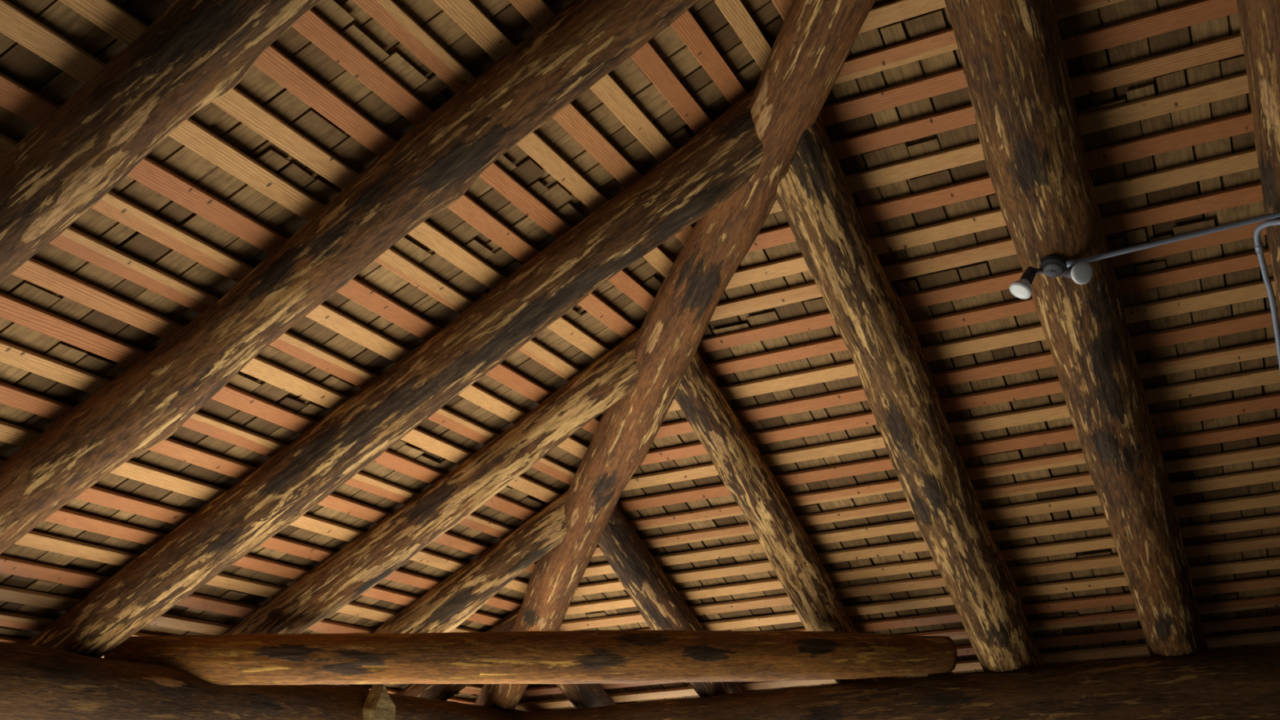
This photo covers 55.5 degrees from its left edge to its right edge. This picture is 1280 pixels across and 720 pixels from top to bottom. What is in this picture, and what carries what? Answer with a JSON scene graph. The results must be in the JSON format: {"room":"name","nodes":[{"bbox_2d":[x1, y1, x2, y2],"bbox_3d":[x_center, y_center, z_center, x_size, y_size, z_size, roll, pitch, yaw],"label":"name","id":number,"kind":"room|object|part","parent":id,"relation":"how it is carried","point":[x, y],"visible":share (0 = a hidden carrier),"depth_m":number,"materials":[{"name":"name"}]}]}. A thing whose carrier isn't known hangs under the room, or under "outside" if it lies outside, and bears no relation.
{"room":"attic","nodes":[
{"label":"attic","id":0,"kind":"room"},
{"bbox_2d":[0,641,526,719],"bbox_3d":[-2.487,1.705,6.015,0.435,0.434,8.700,-12,-23,23],"label":"log","id":1,"kind":"object","parent":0,"point":[37,682],"visible":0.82,"depth_m":5.89,"materials":[{"name":"brown wood"}]},
{"bbox_2d":[0,0,319,283],"bbox_3d":[-2.062,-0.395,3.833,5.541,2.899,0.286,-12,-23,23],"label":"rafter","id":2,"kind":"object","parent":1,"relation":"on","point":[194,52],"visible":1,"depth_m":3.62,"materials":[{"name":"brown wood"}]},
{"bbox_2d":[0,381,74,421],"bbox_3d":[-2.748,-0.117,3.951,0.086,0.056,2.248,-12,-23,23],"label":"batten","id":3,"kind":"object","parent":2,"relation":"on","point":[10,395],"visible":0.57,"depth_m":4.71,"materials":[{"name":"brown wood"}]},
{"bbox_2d":[0,339,111,393],"bbox_3d":[-2.598,-0.227,3.915,0.082,0.055,2.248,-12,-23,23],"label":"batten","id":4,"kind":"object","parent":2,"relation":"on","point":[12,354],"visible":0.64,"depth_m":4.61,"materials":[{"name":"brown wood"}]},
{"bbox_2d":[11,257,184,339],"bbox_3d":[-2.298,-0.449,3.843,0.083,0.056,2.248,-12,-23,23],"label":"batten","id":5,"kind":"object","parent":2,"relation":"on","point":[33,271],"visible":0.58,"depth_m":4.44,"materials":[{"name":"brown wood"}]},
{"bbox_2d":[0,133,253,282],"bbox_3d":[-1.999,-0.668,3.771,0.081,0.055,2.248,-12,-23,23],"label":"batten","id":6,"kind":"object","parent":2,"relation":"on","point":[111,205],"visible":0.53,"depth_m":4.35,"materials":[{"name":"brown wood"}]},
{"bbox_2d":[0,0,324,221],"bbox_3d":[-1.694,-0.893,3.698,0.086,0.056,2.248,-12,-23,23],"label":"batten","id":7,"kind":"object","parent":2,"relation":"on","point":[15,24],"visible":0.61,"depth_m":4.06,"materials":[{"name":"brown wood"}]},
{"bbox_2d":[0,292,538,521],"bbox_3d":[-1.715,0.187,5.314,0.088,0.057,5.638,-12,-23,23],"label":"batten","id":8,"kind":"object","parent":2,"relation":"on","point":[13,309],"visible":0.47,"depth_m":5.17,"materials":[{"name":"brown wood"}]},
{"bbox_2d":[352,0,475,93],"bbox_3d":[-1.094,-1.334,3.554,0.087,0.057,2.248,-12,-23,23],"label":"batten","id":9,"kind":"object","parent":2,"relation":"on","point":[387,13],"visible":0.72,"depth_m":4.18,"materials":[{"name":"brown wood"}]},
{"bbox_2d":[432,0,515,61],"bbox_3d":[-0.948,-1.442,3.519,0.088,0.057,2.248,-12,-23,23],"label":"batten","id":10,"kind":"object","parent":2,"relation":"on","point":[464,13],"visible":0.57,"depth_m":4.25,"materials":[{"name":"brown wood"}]},
{"bbox_2d":[508,0,555,30],"bbox_3d":[-0.802,-1.549,3.484,0.087,0.057,2.248,-12,-23,23],"label":"batten","id":11,"kind":"object","parent":2,"relation":"on","point":[537,13],"visible":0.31,"depth_m":4.32,"materials":[{"name":"brown wood"}]},
{"bbox_2d":[771,0,793,21],"bbox_3d":[-0.018,-1.863,3.693,0.085,0.055,3.085,-12,-23,23],"label":"batten","id":12,"kind":"object","parent":2,"relation":"on","point":[783,6],"visible":0.25,"depth_m":4.87,"materials":[{"name":"brown wood"}]},
{"bbox_2d":[362,684,395,719],"bbox_3d":[-1.551,2.380,7.220,0.075,0.915,0.250,-12,-23,23],"label":"block","id":13,"kind":"object","parent":1,"relation":"attached to","point":[378,704],"visible":0.91,"depth_m":7.30,"materials":[{"name":"brown wood"}]},
{"bbox_2d":[223,328,640,635],"bbox_3d":[-1.522,1.105,6.621,3.773,2.035,0.302,-12,-23,22],"label":"rafter","id":14,"kind":"object","parent":1,"relation":"on","point":[351,571],"visible":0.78,"depth_m":6.41,"materials":[{"name":"brown wood"}]},
{"bbox_2d":[0,611,482,694],"bbox_3d":[-2.251,1.772,7.245,0.086,0.057,4.925,-12,-23,23],"label":"batten","id":15,"kind":"object","parent":14,"relation":"on","point":[6,619],"visible":0.11,"depth_m":5.87,"materials":[{"name":"brown wood"}]},
{"bbox_2d":[44,507,503,626],"bbox_3d":[-1.798,1.222,6.810,0.084,0.055,4.239,-12,-23,23],"label":"batten","id":16,"kind":"object","parent":14,"relation":"on","point":[64,517],"visible":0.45,"depth_m":6.27,"materials":[{"name":"brown wood"}]},
{"bbox_2d":[74,485,522,611],"bbox_3d":[-1.691,1.092,6.706,0.085,0.057,4.074,-12,-23,23],"label":"batten","id":17,"kind":"object","parent":14,"relation":"on","point":[95,495],"visible":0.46,"depth_m":6.25,"materials":[{"name":"brown wood"}]},
{"bbox_2d":[341,489,568,689],"bbox_3d":[-1.512,1.746,7.582,2.798,1.567,0.304,-12,-23,24],"label":"rafter","id":18,"kind":"object","parent":1,"relation":"on","point":[451,602],"visible":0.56,"depth_m":7.34,"materials":[{"name":"brown wood"}]},
{"bbox_2d":[395,607,519,700],"bbox_3d":[-1.538,2.362,8.513,1.791,1.059,0.246,-12,-23,23],"label":"rafter","id":19,"kind":"object","parent":1,"relation":"on","point":[433,691],"visible":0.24,"depth_m":8.37,"materials":[{"name":"brown wood"}]},
{"bbox_2d":[0,555,373,633],"bbox_3d":[-2.511,1.148,6.074,0.090,0.059,6.834,-12,-23,23],"label":"batten","id":20,"kind":"object","parent":19,"relation":"on","point":[11,566],"visible":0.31,"depth_m":5.85,"materials":[{"name":"brown wood"}]},
{"bbox_2d":[14,530,478,632],"bbox_3d":[-1.907,1.356,6.916,0.084,0.057,4.407,-12,-23,23],"label":"batten","id":21,"kind":"object","parent":19,"relation":"on","point":[35,540],"visible":0.44,"depth_m":5.82,"materials":[{"name":"brown wood"}]},
{"bbox_2d":[103,630,957,685],"bbox_3d":[-0.385,1.683,6.919,4.892,0.307,0.305,4,-22,-17],"label":"log","id":22,"kind":"object","parent":1,"relation":"on","point":[578,656],"visible":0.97,"depth_m":6.75,"materials":[{"name":"brown wood"}]},
{"bbox_2d":[474,0,875,710],"bbox_3d":[-0.047,0.341,6.604,0.335,3.320,8.874,5,-22,-19],"label":"log","id":23,"kind":"object","parent":1,"relation":"on","point":[813,43],"visible":0.79,"depth_m":5.75,"materials":[{"name":"brown wood"}]},
{"bbox_2d":[0,0,699,554],"bbox_3d":[-1.500,-0.176,4.676,5.814,3.062,0.328,-12,-23,23],"label":"rafter","id":24,"kind":"object","parent":23,"relation":"attached to","point":[433,165],"visible":1,"depth_m":4.48,"materials":[{"name":"brown wood"}]},
{"bbox_2d":[0,585,233,635],"bbox_3d":[-2.628,1.287,6.181,0.084,0.060,7.001,-12,-23,23],"label":"batten","id":25,"kind":"object","parent":24,"relation":"on","point":[11,594],"visible":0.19,"depth_m":5.89,"materials":[{"name":"brown wood"}]},
{"bbox_2d":[0,420,528,593],"bbox_3d":[-2.056,0.599,5.640,0.088,0.057,6.151,-12,-23,23],"label":"batten","id":26,"kind":"object","parent":24,"relation":"on","point":[10,433],"visible":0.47,"depth_m":5.64,"materials":[{"name":"brown wood"}]},
{"bbox_2d":[0,71,599,434],"bbox_3d":[-1.270,-0.352,4.887,0.088,0.060,4.963,-12,-23,23],"label":"batten","id":27,"kind":"object","parent":24,"relation":"on","point":[15,97],"visible":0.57,"depth_m":4.45,"materials":[{"name":"brown wood"}]},
{"bbox_2d":[0,0,783,701],"bbox_3d":[-1.375,-0.503,4.649,7.483,3.638,11.191,-12,-23,23],"label":"roof shingles","id":28,"kind":"object","parent":27,"relation":"on","point":[18,63],"visible":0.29,"depth_m":4.96,"materials":[{"name":"brown wood"}]},
{"bbox_2d":[48,226,575,484],"bbox_3d":[-1.495,-0.079,5.103,0.088,0.058,5.304,-12,-23,23],"label":"batten","id":29,"kind":"object","parent":24,"relation":"on","point":[73,241],"visible":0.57,"depth_m":4.71,"materials":[{"name":"brown wood"}]},
{"bbox_2d":[59,0,609,359],"bbox_3d":[-1.037,-0.632,4.666,0.084,0.055,4.616,-12,-23,23],"label":"batten","id":30,"kind":"object","parent":24,"relation":"on","point":[106,15],"visible":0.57,"depth_m":4.34,"materials":[{"name":"brown wood"}]},
{"bbox_2d":[166,0,638,339],"bbox_3d":[-0.921,-0.770,4.558,0.088,0.058,4.448,-12,-23,23],"label":"batten","id":31,"kind":"object","parent":24,"relation":"on","point":[272,61],"visible":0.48,"depth_m":4.43,"materials":[{"name":"brown wood"}]},
{"bbox_2d":[291,8,655,311],"bbox_3d":[-0.813,-0.904,4.451,0.081,0.055,4.277,-12,-23,23],"label":"batten","id":32,"kind":"object","parent":24,"relation":"on","point":[314,28],"visible":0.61,"depth_m":4.38,"materials":[{"name":"brown wood"}]},
{"bbox_2d":[714,0,772,71],"bbox_3d":[0.357,-1.380,4.753,0.084,0.054,0.999,-12,-23,23],"label":"batten","id":33,"kind":"object","parent":24,"relation":"on","point":[734,11],"visible":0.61,"depth_m":4.88,"materials":[{"name":"brown wood"}]},
{"bbox_2d":[23,85,764,657],"bbox_3d":[-1.519,0.481,5.642,4.779,2.565,0.332,-12,-23,22],"label":"rafter","id":34,"kind":"object","parent":23,"relation":"attached to","point":[683,188],"visible":0.92,"depth_m":5.40,"materials":[{"name":"brown wood"}]},
{"bbox_2d":[0,635,475,704],"bbox_3d":[-2.362,1.907,7.352,0.088,0.061,5.094,-12,-23,23],"label":"batten","id":35,"kind":"object","parent":34,"relation":"on","point":[6,639],"visible":0.07,"depth_m":8.46,"materials":[{"name":"brown wood"}]},
{"bbox_2d":[146,437,536,573],"bbox_3d":[-1.457,0.812,6.486,0.085,0.056,3.730,-12,-23,23],"label":"batten","id":36,"kind":"object","parent":34,"relation":"on","point":[170,447],"visible":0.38,"depth_m":5.71,"materials":[{"name":"brown wood"}]},
{"bbox_2d":[182,411,514,538],"bbox_3d":[-1.344,0.676,6.378,0.089,0.057,3.559,-12,-23,23],"label":"batten","id":37,"kind":"object","parent":34,"relation":"on","point":[199,422],"visible":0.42,"depth_m":5.67,"materials":[{"name":"brown wood"}]},
{"bbox_2d":[240,355,562,503],"bbox_3d":[-1.115,0.400,6.160,0.090,0.059,3.218,-12,-23,23],"label":"batten","id":38,"kind":"object","parent":34,"relation":"on","point":[261,369],"visible":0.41,"depth_m":5.58,"materials":[{"name":"brown wood"}]},
{"bbox_2d":[305,302,588,458],"bbox_3d":[-0.888,0.125,5.943,0.083,0.057,2.876,-12,-23,23],"label":"batten","id":39,"kind":"object","parent":34,"relation":"on","point":[323,314],"visible":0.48,"depth_m":5.46,"materials":[{"name":"brown wood"}]},
{"bbox_2d":[373,247,582,381],"bbox_3d":[-0.661,-0.150,5.726,0.083,0.055,2.532,-12,-23,23],"label":"batten","id":40,"kind":"object","parent":34,"relation":"on","point":[391,260],"visible":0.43,"depth_m":5.33,"materials":[{"name":"brown wood"}]},
{"bbox_2d":[515,131,674,276],"bbox_3d":[-0.206,-0.698,5.292,0.083,0.055,1.850,-12,-23,23],"label":"batten","id":41,"kind":"object","parent":34,"relation":"on","point":[536,148],"visible":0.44,"depth_m":5.10,"materials":[{"name":"brown wood"}]},
{"bbox_2d":[552,102,693,244],"bbox_3d":[-0.098,-0.831,5.187,0.089,0.058,1.683,-12,-23,23],"label":"batten","id":42,"kind":"object","parent":34,"relation":"on","point":[570,118],"visible":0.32,"depth_m":5.03,"materials":[{"name":"brown wood"}]},
{"bbox_2d":[590,73,676,162],"bbox_3d":[0.013,-0.964,5.082,0.088,0.057,1.518,-12,-23,23],"label":"batten","id":43,"kind":"object","parent":34,"relation":"on","point":[606,89],"visible":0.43,"depth_m":4.98,"materials":[{"name":"brown wood"}]},
{"bbox_2d":[630,42,711,134],"bbox_3d":[0.131,-1.106,4.970,0.086,0.056,1.341,-12,-23,23],"label":"batten","id":44,"kind":"object","parent":34,"relation":"on","point":[646,58],"visible":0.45,"depth_m":4.95,"materials":[{"name":"brown wood"}]},
{"bbox_2d":[670,9,746,106],"bbox_3d":[0.247,-1.245,4.860,0.086,0.056,1.169,-12,-23,23],"label":"batten","id":45,"kind":"object","parent":34,"relation":"on","point":[686,27],"visible":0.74,"depth_m":4.90,"materials":[{"name":"brown wood"}]},
{"bbox_2d":[944,0,1208,656],"bbox_3d":[2.385,0.371,6.138,0.412,3.314,6.217,-12,-23,23],"label":"rafter","id":46,"kind":"object","parent":23,"relation":"attached to","point":[1012,55],"visible":0.87,"depth_m":5.31,"materials":[{"name":"brown wood"}]},
{"bbox_2d":[831,104,976,159],"bbox_3d":[1.021,-0.962,5.350,1.358,0.057,0.088,-12,-23,23],"label":"batten","id":47,"kind":"object","parent":46,"relation":"on","point":[964,116],"visible":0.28,"depth_m":5.28,"materials":[{"name":"brown wood"}]},
{"bbox_2d":[616,393,1279,512],"bbox_3d":[1.925,0.466,6.579,5.234,0.057,0.089,-12,-23,23],"label":"batten","id":48,"kind":"object","parent":46,"relation":"on","point":[1271,402],"visible":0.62,"depth_m":6.59,"materials":[{"name":"brown wood"}]},
{"bbox_2d":[518,0,1279,711],"bbox_3d":[1.068,-0.219,6.141,9.975,4.392,9.015,-12,-23,23],"label":"roof shingles","id":49,"kind":"object","parent":48,"relation":"on","point":[932,22],"visible":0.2,"depth_m":6.18,"materials":[{"name":"brown wood"}]},
{"bbox_2d":[706,35,1266,674],"bbox_3d":[0.931,-0.335,6.170,10.200,4.300,8.713,-12,-23,23],"label":"felt","id":50,"kind":"object","parent":49,"relation":"on","point":[1108,55],"depth_m":5.47,"materials":[{"name":"black"}]},
{"bbox_2d":[623,367,1279,490],"bbox_3d":[1.925,0.322,6.434,5.065,0.058,0.090,-12,-23,23],"label":"batten","id":51,"kind":"object","parent":46,"relation":"on","point":[1272,375],"visible":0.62,"depth_m":6.46,"materials":[{"name":"brown wood"}]},
{"bbox_2d":[654,309,1279,439],"bbox_3d":[1.924,0.022,6.135,4.719,0.057,0.088,-12,-23,23],"label":"batten","id":52,"kind":"object","parent":46,"relation":"on","point":[1263,319],"visible":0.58,"depth_m":6.18,"materials":[{"name":"brown wood"}]},
{"bbox_2d":[666,279,1275,412],"bbox_3d":[1.923,-0.125,5.988,4.551,0.059,0.091,-12,-23,23],"label":"batten","id":53,"kind":"object","parent":46,"relation":"on","point":[1255,291],"visible":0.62,"depth_m":6.04,"materials":[{"name":"brown wood"}]},
{"bbox_2d":[834,0,1124,84],"bbox_3d":[1.922,-1.442,4.670,3.024,0.058,0.088,-12,-23,23],"label":"batten","id":54,"kind":"object","parent":46,"relation":"on","point":[943,42],"visible":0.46,"depth_m":5.00,"materials":[{"name":"brown wood"}]},
{"bbox_2d":[697,220,1266,353],"bbox_3d":[1.923,-0.413,5.700,4.217,0.057,0.084,-12,-23,23],"label":"batten","id":55,"kind":"object","parent":46,"relation":"on","point":[1001,282],"visible":0.52,"depth_m":5.87,"materials":[{"name":"brown wood"}]},
{"bbox_2d":[705,248,1271,377],"bbox_3d":[1.922,-0.272,5.841,4.382,0.056,0.083,-12,-23,23],"label":"batten","id":56,"kind":"object","parent":46,"relation":"on","point":[1246,260],"visible":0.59,"depth_m":5.92,"materials":[{"name":"brown wood"}]},
{"bbox_2d":[724,148,1258,289],"bbox_3d":[1.923,-0.709,5.405,3.874,0.058,0.089,-12,-23,23],"label":"batten","id":57,"kind":"object","parent":46,"relation":"on","point":[1247,159],"visible":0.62,"depth_m":5.54,"materials":[{"name":"brown wood"}]},
{"bbox_2d":[747,111,1253,252],"bbox_3d":[1.924,-0.856,5.257,3.702,0.057,0.089,-12,-23,23],"label":"batten","id":58,"kind":"object","parent":46,"relation":"on","point":[1241,123],"visible":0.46,"depth_m":5.24,"materials":[{"name":"brown wood"}]},
{"bbox_2d":[768,72,1248,213],"bbox_3d":[1.923,-1.003,5.109,3.534,0.058,0.088,-12,-23,23],"label":"batten","id":59,"kind":"object","parent":46,"relation":"on","point":[1236,85],"visible":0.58,"depth_m":5.10,"materials":[{"name":"brown wood"}]},
{"bbox_2d":[819,0,1238,126],"bbox_3d":[1.924,-1.295,4.816,3.191,0.059,0.089,-12,-23,23],"label":"batten","id":60,"kind":"object","parent":46,"relation":"on","point":[1202,11],"visible":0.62,"depth_m":4.87,"materials":[{"name":"brown wood"}]},
{"bbox_2d":[1009,253,1093,298],"bbox_3d":[1.743,-0.372,5.182,0.342,0.191,0.150,-12,-23,23],"label":"floodlight","id":61,"kind":"object","parent":46,"relation":"attached to","point":[1051,265],"visible":1,"depth_m":5.16,"materials":[{"name":"grey metal"}]},
{"bbox_3d":[1.637,-0.318,5.200,0.096,0.070,0.096,38,-25,-6],"label":"bulb","id":62,"kind":"part","parent":61,"relation":"part of","materials":[{"name":"white glass"}]},
{"bbox_2d":[1019,266,1072,284],"bbox_3d":[1.748,-0.367,5.197,0.248,0.099,0.095,-12,-23,23],"label":"lamp","id":63,"kind":"object","parent":61,"relation":"attached to","point":[1028,277],"depth_m":5.18,"materials":[{"name":"grey metal"}]},
{"bbox_3d":[1.838,-0.366,5.111,0.096,0.096,0.070,42,-4,-13],"label":"bulb","id":64,"kind":"part","parent":61,"relation":"part of","materials":[{"name":"white glass"}]},
{"bbox_2d":[1065,211,1279,267],"bbox_3d":[2.525,-0.573,4.943,1.537,0.131,0.034,-10,-22,18],"label":"conduit","id":65,"kind":"object","parent":61,"relation":"attached to","point":[1069,263],"visible":0.91,"depth_m":5.03,"materials":[{"name":"grey metal"}]},
{"bbox_2d":[1236,0,1279,323],"bbox_3d":[3.053,-0.180,5.435,0.367,3.789,7.182,-12,-23,23],"label":"rafter","id":66,"kind":"object","parent":23,"relation":"attached to","point":[1259,20],"visible":0.98,"depth_m":4.60,"materials":[{"name":"brown wood"}]},
{"bbox_2d":[858,0,946,33],"bbox_3d":[1.922,-1.593,4.519,2.850,0.056,0.085,-12,-23,23],"label":"batten","id":67,"kind":"object","parent":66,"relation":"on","point":[894,11],"visible":0.41,"depth_m":4.89,"materials":[{"name":"brown wood"}]},
{"bbox_2d":[1070,33,1244,97],"bbox_3d":[2.538,-1.279,4.698,1.998,0.056,0.085,-12,-23,23],"label":"batten","id":68,"kind":"object","parent":66,"relation":"on","point":[1231,46],"visible":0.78,"depth_m":4.88,"materials":[{"name":"brown wood"}]},
{"bbox_2d":[1101,182,1263,235],"bbox_3d":[2.843,-0.760,5.149,1.998,0.057,0.088,-12,-23,23],"label":"batten","id":69,"kind":"object","parent":66,"relation":"on","point":[1250,193],"visible":0.78,"depth_m":5.33,"materials":[{"name":"brown wood"}]},
{"bbox_2d":[1137,340,1277,378],"bbox_3d":[3.231,-0.100,5.724,1.998,0.056,0.086,-12,-23,23],"label":"batten","id":70,"kind":"object","parent":66,"relation":"on","point":[1264,349],"visible":0.65,"depth_m":5.91,"materials":[{"name":"brown wood"}]},
{"bbox_2d":[1157,420,1279,451],"bbox_3d":[3.461,0.292,6.065,1.998,0.055,0.084,-12,-23,23],"label":"batten","id":71,"kind":"object","parent":66,"relation":"on","point":[1271,428],"visible":0.73,"depth_m":6.26,"materials":[{"name":"brown wood"}]},
{"bbox_2d":[1180,514,1279,538],"bbox_3d":[3.770,0.817,6.522,1.998,0.054,0.082,-12,-23,23],"label":"batten","id":72,"kind":"object","parent":66,"relation":"on","point":[1273,521],"visible":0.73,"depth_m":6.73,"materials":[{"name":"brown wood"}]},
{"bbox_2d":[1193,576,1279,596],"bbox_3d":[3.998,1.207,6.862,1.998,0.055,0.082,-12,-23,23],"label":"batten","id":73,"kind":"object","parent":66,"relation":"on","point":[1269,582],"visible":0.73,"depth_m":7.08,"materials":[{"name":"brown wood"}]},
{"bbox_2d":[1253,218,1279,371],"bbox_3d":[2.927,-0.002,5.503,0.311,0.801,1.944,-8,-22,14],"label":"conduit","id":74,"kind":"object","parent":66,"relation":"attached to","point":[1258,245],"visible":1,"depth_m":5.30,"materials":[{"name":"grey metal"}]},
{"bbox_2d":[519,645,1279,719],"bbox_3d":[2.311,2.151,7.466,6.870,0.517,0.521,-12,-23,23],"label":"log","id":75,"kind":"object","parent":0,"point":[1240,683],"visible":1,"depth_m":7.25,"materials":[{"name":"brown wood"}]},
{"bbox_2d":[555,683,616,708],"bbox_3d":[-0.278,2.627,9.059,0.246,1.256,2.179,-12,-23,23],"label":"rafter","id":76,"kind":"object","parent":75,"relation":"on","point":[583,695],"visible":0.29,"depth_m":8.75,"materials":[{"name":"brown wood"}]},
{"bbox_2d":[598,505,745,697],"bbox_3d":[0.404,2.062,8.306,0.299,1.776,3.217,-12,-23,23],"label":"rafter","id":77,"kind":"object","parent":75,"relation":"on","point":[657,600],"visible":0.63,"depth_m":7.64,"materials":[{"name":"brown wood"}]},
{"bbox_2d":[782,592,1133,632],"bbox_3d":[1.025,1.838,8.149,4.597,0.057,0.087,-12,-23,23],"label":"batten","id":78,"kind":"object","parent":77,"relation":"on","point":[1124,598],"visible":0.29,"depth_m":7.55,"materials":[{"name":"brown wood"}]},
{"bbox_2d":[639,556,1279,631],"bbox_3d":[1.929,1.499,7.612,6.424,0.061,0.086,-12,-23,23],"label":"batten","id":79,"kind":"object","parent":77,"relation":"on","point":[1271,563],"visible":0.52,"depth_m":7.41,"materials":[{"name":"brown wood"}]},
{"bbox_2d":[674,350,882,683],"bbox_3d":[1.090,1.494,7.592,0.296,2.256,4.186,-12,-23,23],"label":"rafter","id":80,"kind":"object","parent":75,"relation":"on","point":[740,464],"visible":0.66,"depth_m":6.86,"materials":[{"name":"brown wood"}]},
{"bbox_2d":[564,536,1115,615],"bbox_3d":[1.024,1.398,7.710,4.087,0.056,0.085,-12,-23,23],"label":"batten","id":81,"kind":"object","parent":80,"relation":"on","point":[1107,542],"visible":0.64,"depth_m":7.54,"materials":[{"name":"brown wood"}]},
{"bbox_2d":[627,450,1085,531],"bbox_3d":[1.023,0.807,7.119,3.405,0.055,0.085,-12,-23,23],"label":"batten","id":82,"kind":"object","parent":80,"relation":"on","point":[1077,457],"visible":0.56,"depth_m":7.01,"materials":[{"name":"brown wood"}]},
{"bbox_2d":[776,113,1044,671],"bbox_3d":[1.776,0.941,6.842,0.382,2.824,5.207,-12,-23,23],"label":"rafter","id":83,"kind":"object","parent":75,"relation":"on","point":[814,195],"visible":0.8,"depth_m":6.01,"materials":[{"name":"brown wood"}]},
{"bbox_2d":[640,378,1062,465],"bbox_3d":[1.022,0.365,6.677,2.894,0.057,0.088,-12,-23,23],"label":"batten","id":84,"kind":"object","parent":83,"relation":"on","point":[1052,386],"visible":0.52,"depth_m":6.62,"materials":[{"name":"brown wood"}]},
{"bbox_2d":[710,237,1017,321],"bbox_3d":[1.021,-0.377,5.935,2.035,0.057,0.088,-12,-23,23],"label":"batten","id":85,"kind":"object","parent":83,"relation":"on","point":[1005,247],"visible":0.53,"depth_m":5.83,"materials":[{"name":"brown wood"}]},
{"bbox_2d":[515,631,1279,711],"bbox_3d":[1.924,2.082,8.196,7.110,0.063,0.089,-12,-23,23],"label":"batten","id":86,"kind":"object","parent":83,"relation":"on","point":[1266,637],"visible":0.48,"depth_m":8.06,"materials":[{"name":"brown wood"}]},
{"bbox_2d":[521,614,1279,697],"bbox_3d":[1.929,1.942,8.055,6.936,0.059,0.084,-12,-23,23],"label":"batten","id":87,"kind":"object","parent":83,"relation":"on","point":[1272,620],"visible":0.27,"depth_m":7.64,"materials":[{"name":"brown wood"}]},
{"bbox_2d":[558,534,1279,631],"bbox_3d":[1.925,1.347,7.460,6.253,0.056,0.088,-12,-23,23],"label":"batten","id":88,"kind":"object","parent":83,"relation":"on","point":[1271,541],"visible":0.62,"depth_m":7.53,"materials":[{"name":"brown wood"}]},
{"bbox_2d":[573,492,1279,596],"bbox_3d":[1.928,1.058,7.170,5.914,0.061,0.088,-12,-23,23],"label":"batten","id":89,"kind":"object","parent":83,"relation":"on","point":[1273,499],"visible":0.59,"depth_m":7.26,"materials":[{"name":"brown wood"}]},
{"bbox_2d":[582,467,1279,577],"bbox_3d":[1.923,0.906,7.019,5.747,0.062,0.089,-12,-23,23],"label":"batten","id":90,"kind":"object","parent":83,"relation":"on","point":[1269,475],"visible":0.59,"depth_m":6.97,"materials":[{"name":"brown wood"}]},
{"bbox_2d":[591,444,1279,556],"bbox_3d":[1.924,0.760,6.874,5.577,0.057,0.083,-12,-23,23],"label":"batten","id":91,"kind":"object","parent":83,"relation":"on","point":[1269,451],"visible":0.58,"depth_m":6.83,"materials":[{"name":"brown wood"}]},
{"bbox_2d":[902,595,1279,639],"bbox_3d":[1.924,1.794,7.907,6.774,0.059,0.086,-12,-23,23],"label":"batten","id":92,"kind":"object","parent":83,"relation":"on","point":[1271,601],"visible":0.27,"depth_m":7.47,"materials":[{"name":"brown wood"}]}
]}

